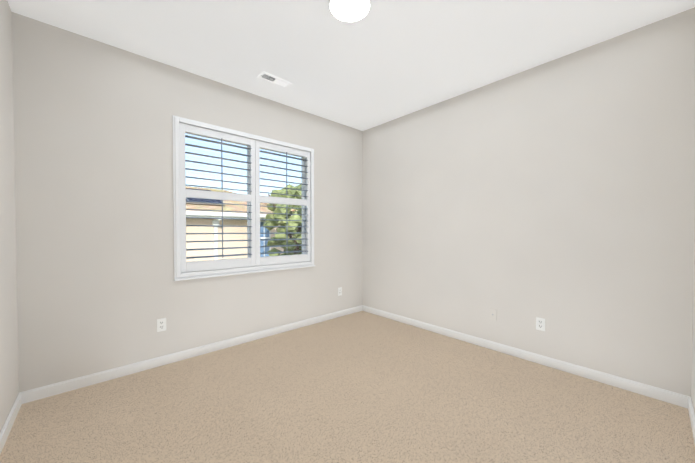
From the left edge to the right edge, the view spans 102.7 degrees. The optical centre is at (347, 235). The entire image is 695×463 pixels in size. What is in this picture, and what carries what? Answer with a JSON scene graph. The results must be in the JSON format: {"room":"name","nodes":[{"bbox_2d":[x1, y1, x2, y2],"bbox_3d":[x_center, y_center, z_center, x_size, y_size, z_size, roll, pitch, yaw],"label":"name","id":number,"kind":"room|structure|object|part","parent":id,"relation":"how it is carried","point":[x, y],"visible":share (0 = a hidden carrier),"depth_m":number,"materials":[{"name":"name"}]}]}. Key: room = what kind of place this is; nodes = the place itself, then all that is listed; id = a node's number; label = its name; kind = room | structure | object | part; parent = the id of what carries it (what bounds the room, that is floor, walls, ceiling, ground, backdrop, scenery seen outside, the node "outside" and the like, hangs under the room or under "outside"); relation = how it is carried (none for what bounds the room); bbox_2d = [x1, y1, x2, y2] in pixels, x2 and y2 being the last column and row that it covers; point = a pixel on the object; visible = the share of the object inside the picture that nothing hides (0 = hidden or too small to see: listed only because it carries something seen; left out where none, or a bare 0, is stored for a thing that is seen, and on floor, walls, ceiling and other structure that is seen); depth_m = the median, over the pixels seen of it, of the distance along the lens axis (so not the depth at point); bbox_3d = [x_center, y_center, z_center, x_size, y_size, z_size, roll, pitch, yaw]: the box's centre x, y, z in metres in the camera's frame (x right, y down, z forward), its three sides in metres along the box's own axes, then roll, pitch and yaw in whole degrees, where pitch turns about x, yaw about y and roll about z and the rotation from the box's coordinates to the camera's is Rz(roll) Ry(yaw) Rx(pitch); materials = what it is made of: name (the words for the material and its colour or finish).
{"room":"empty bedroom","nodes":[
{"label":"empty bedroom","id":0,"kind":"room"},
{"bbox_2d":[0,0,18,431],"bbox_3d":[-0.952,-0.146,0.319,0.160,2.700,4.155,-1,1,-42],"label":"wall","id":1,"kind":"structure","parent":0,"point":[9,377],"depth_m":1.74,"materials":[{"name":"beige paint"}]},
{"bbox_2d":[0,393,21,453],"bbox_3d":[-1.230,1.155,0.777,0.013,0.083,3.135,-1,1,-42],"label":"baseboard","id":2,"kind":"structure","parent":1,"relation":"attached to","point":[9,423],"depth_m":1.68,"materials":[{"name":"white wood"}]},
{"bbox_2d":[12,12,362,391],"bbox_3d":[-1.084,-0.193,3.109,3.710,2.700,0.160,-1,1,-42],"label":"wall","id":3,"kind":"structure","parent":0,"point":[99,289],"depth_m":2.31,"materials":[{"name":"beige paint"}]},
{"bbox_2d":[157,318,165,331],"bbox_3d":[-1.664,0.803,2.486,0.070,0.114,0.009,-1,1,-42],"label":"outlet","id":4,"kind":"object","parent":3,"relation":"attached to","point":[161,324],"visible":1,"depth_m":2.48,"materials":[{"name":"white plastic"}]},
{"bbox_2d":[19,305,361,403],"bbox_3d":[-1.026,1.117,3.067,3.390,0.083,0.013,-1,1,-42],"label":"baseboard","id":5,"kind":"structure","parent":3,"relation":"attached to","point":[31,395],"depth_m":2.48,"materials":[{"name":"white wood"}]},
{"bbox_2d":[172,115,314,280],"bbox_3d":[-1.045,-0.345,3.094,1.567,1.507,0.190,-1,1,-42],"label":"window shutters","id":6,"kind":"object","parent":3,"relation":"attached to","point":[253,261],"visible":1,"depth_m":2.97,"materials":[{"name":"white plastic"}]},
{"bbox_3d":[-1.292,-0.348,2.823,0.727,1.389,0.028,-1,1,-42],"label":"panel frame","id":7,"kind":"part","parent":6,"relation":"part of","materials":[{"name":"white wood"}]},
{"bbox_3d":[-1.003,0.400,3.061,1.567,0.018,0.034,-1,1,-42],"label":"sill","id":8,"kind":"part","parent":6,"relation":"part of","materials":[{"name":"white wood"}]},
{"bbox_3d":[-0.751,-0.357,3.313,0.727,1.389,0.028,-1,1,-42],"label":"panel frame","id":9,"kind":"part","parent":6,"relation":"part of","materials":[{"name":"white wood"}]},
{"bbox_2d":[338,287,341,295],"bbox_3d":[-0.104,0.789,3.897,0.070,0.114,0.009,-1,1,-42],"label":"outlet","id":10,"kind":"object","parent":3,"relation":"attached to","point":[339,291],"visible":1,"depth_m":3.89,"materials":[{"name":"white plastic"}]},
{"bbox_2d":[0,311,694,462],"bbox_3d":[0.310,1.243,1.592,3.710,0.120,4.315,-1,1,-42],"label":"floor","id":11,"kind":"structure","parent":0,"point":[362,387],"depth_m":1.86,"materials":[{"name":"carpet"}]},
{"bbox_2d":[7,0,694,130],"bbox_3d":[0.310,-1.577,1.545,3.710,0.120,4.315,-1,1,-42],"label":"ceiling","id":12,"kind":"structure","parent":0,"point":[382,62],"depth_m":2.17,"materials":[{"name":"white paint"}]},
{"bbox_2d":[257,71,291,87],"bbox_3d":[-0.718,-1.531,2.749,0.315,0.012,0.132,-1,1,-42],"label":"ceiling vent","id":13,"kind":"object","parent":12,"relation":"in","point":[270,78],"visible":1,"depth_m":2.74,"materials":[{"name":"white metal"}]},
{"bbox_2d":[329,0,370,22],"bbox_3d":[0.015,-1.505,1.823,0.276,0.033,0.276,-1,1,-42],"label":"recessed light","id":14,"kind":"object","parent":12,"relation":"in","point":[349,11],"visible":0.98,"depth_m":1.83,"materials":[{"name":"white plastic"}]},
{"bbox_2d":[362,7,694,396],"bbox_3d":[1.680,-0.186,2.700,0.160,2.700,4.155,-1,1,-42],"label":"wall","id":15,"kind":"structure","parent":0,"point":[558,195],"depth_m":2.41,"materials":[{"name":"beige paint"}]},
{"bbox_2d":[489,308,496,320],"bbox_3d":[1.471,0.805,2.814,0.020,0.114,0.070,-1,1,-42],"label":"wall jack","id":16,"kind":"object","parent":15,"relation":"attached to","point":[492,314],"visible":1,"depth_m":2.81,"materials":[{"name":"white plastic"}]},
{"bbox_2d":[362,305,689,408],"bbox_3d":[1.274,1.117,3.042,0.013,0.083,3.135,-1,1,-42],"label":"baseboard","id":17,"kind":"structure","parent":15,"relation":"attached to","point":[671,397],"depth_m":2.43,"materials":[{"name":"white wood"}]},
{"bbox_2d":[536,317,544,330],"bbox_3d":[1.749,0.805,2.515,0.009,0.114,0.070,-1,1,-42],"label":"outlet","id":18,"kind":"object","parent":15,"relation":"attached to","point":[540,323],"visible":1,"depth_m":2.51,"materials":[{"name":"white plastic"}]},
{"bbox_2d":[691,230,694,412],"bbox_3d":[1.121,-0.152,0.673,3.390,2.700,0.140,-1,1,-42],"label":"wall","id":19,"kind":"structure","parent":0,"point":[693,370],"depth_m":1.82,"materials":[{"name":"beige paint"}]},
{"bbox_2d":[688,397,694,443],"bbox_3d":[2.041,1.141,1.631,0.770,0.083,0.013,-1,1,-42],"label":"baseboard","id":20,"kind":"structure","parent":19,"relation":"attached to","point":[691,413],"depth_m":1.72,"materials":[{"name":"white wood"}]},
{"label":"outside","id":21,"kind":"structure","parent":0,"visible":0},
{"bbox_3d":[-20.104,4.111,26.729,80.000,0.200,59.400,-1,1,-42],"label":"yard","id":22,"kind":"structure","parent":21,"visible":0},
{"bbox_2d":[186,218,292,261],"bbox_3d":[-9.326,1.871,6.134,16.400,4.968,3.745,-1,1,-42],"label":"house","id":23,"kind":"structure","parent":22,"relation":"on","point":[199,229],"depth_m":8.57,"materials":[{"name":"beige"}]},
{"bbox_2d":[212,216,220,259],"bbox_3d":[-3.865,1.881,8.297,0.180,4.860,0.455,-1,1,-42],"label":"downspout","id":24,"kind":"object","parent":23,"relation":"attached to","point":[214,222],"depth_m":8.37,"materials":[{"name":"white metal"}]},
{"bbox_2d":[186,186,297,218],"bbox_3d":[-9.299,-1.047,6.093,17.291,1.168,4.711,-1,1,-42],"label":"house hip top","id":25,"kind":"object","parent":23,"relation":"on","point":[214,214],"depth_m":8.47,"materials":[{"name":"white"}]},
{"bbox_2d":[186,188,224,204],"bbox_3d":[-5.860,-1.243,7.945,4.060,0.634,1.517,-1,1,-42],"label":"solar array","id":26,"kind":"object","parent":25,"relation":"on","point":[207,200],"depth_m":8.56,"materials":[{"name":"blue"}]},
{"bbox_2d":[264,184,301,255],"bbox_3d":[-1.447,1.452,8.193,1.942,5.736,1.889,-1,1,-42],"label":"tree","id":27,"kind":"object","parent":22,"relation":"on","point":[289,223],"depth_m":7.72,"materials":[{"name":"green plant"}]}
]}

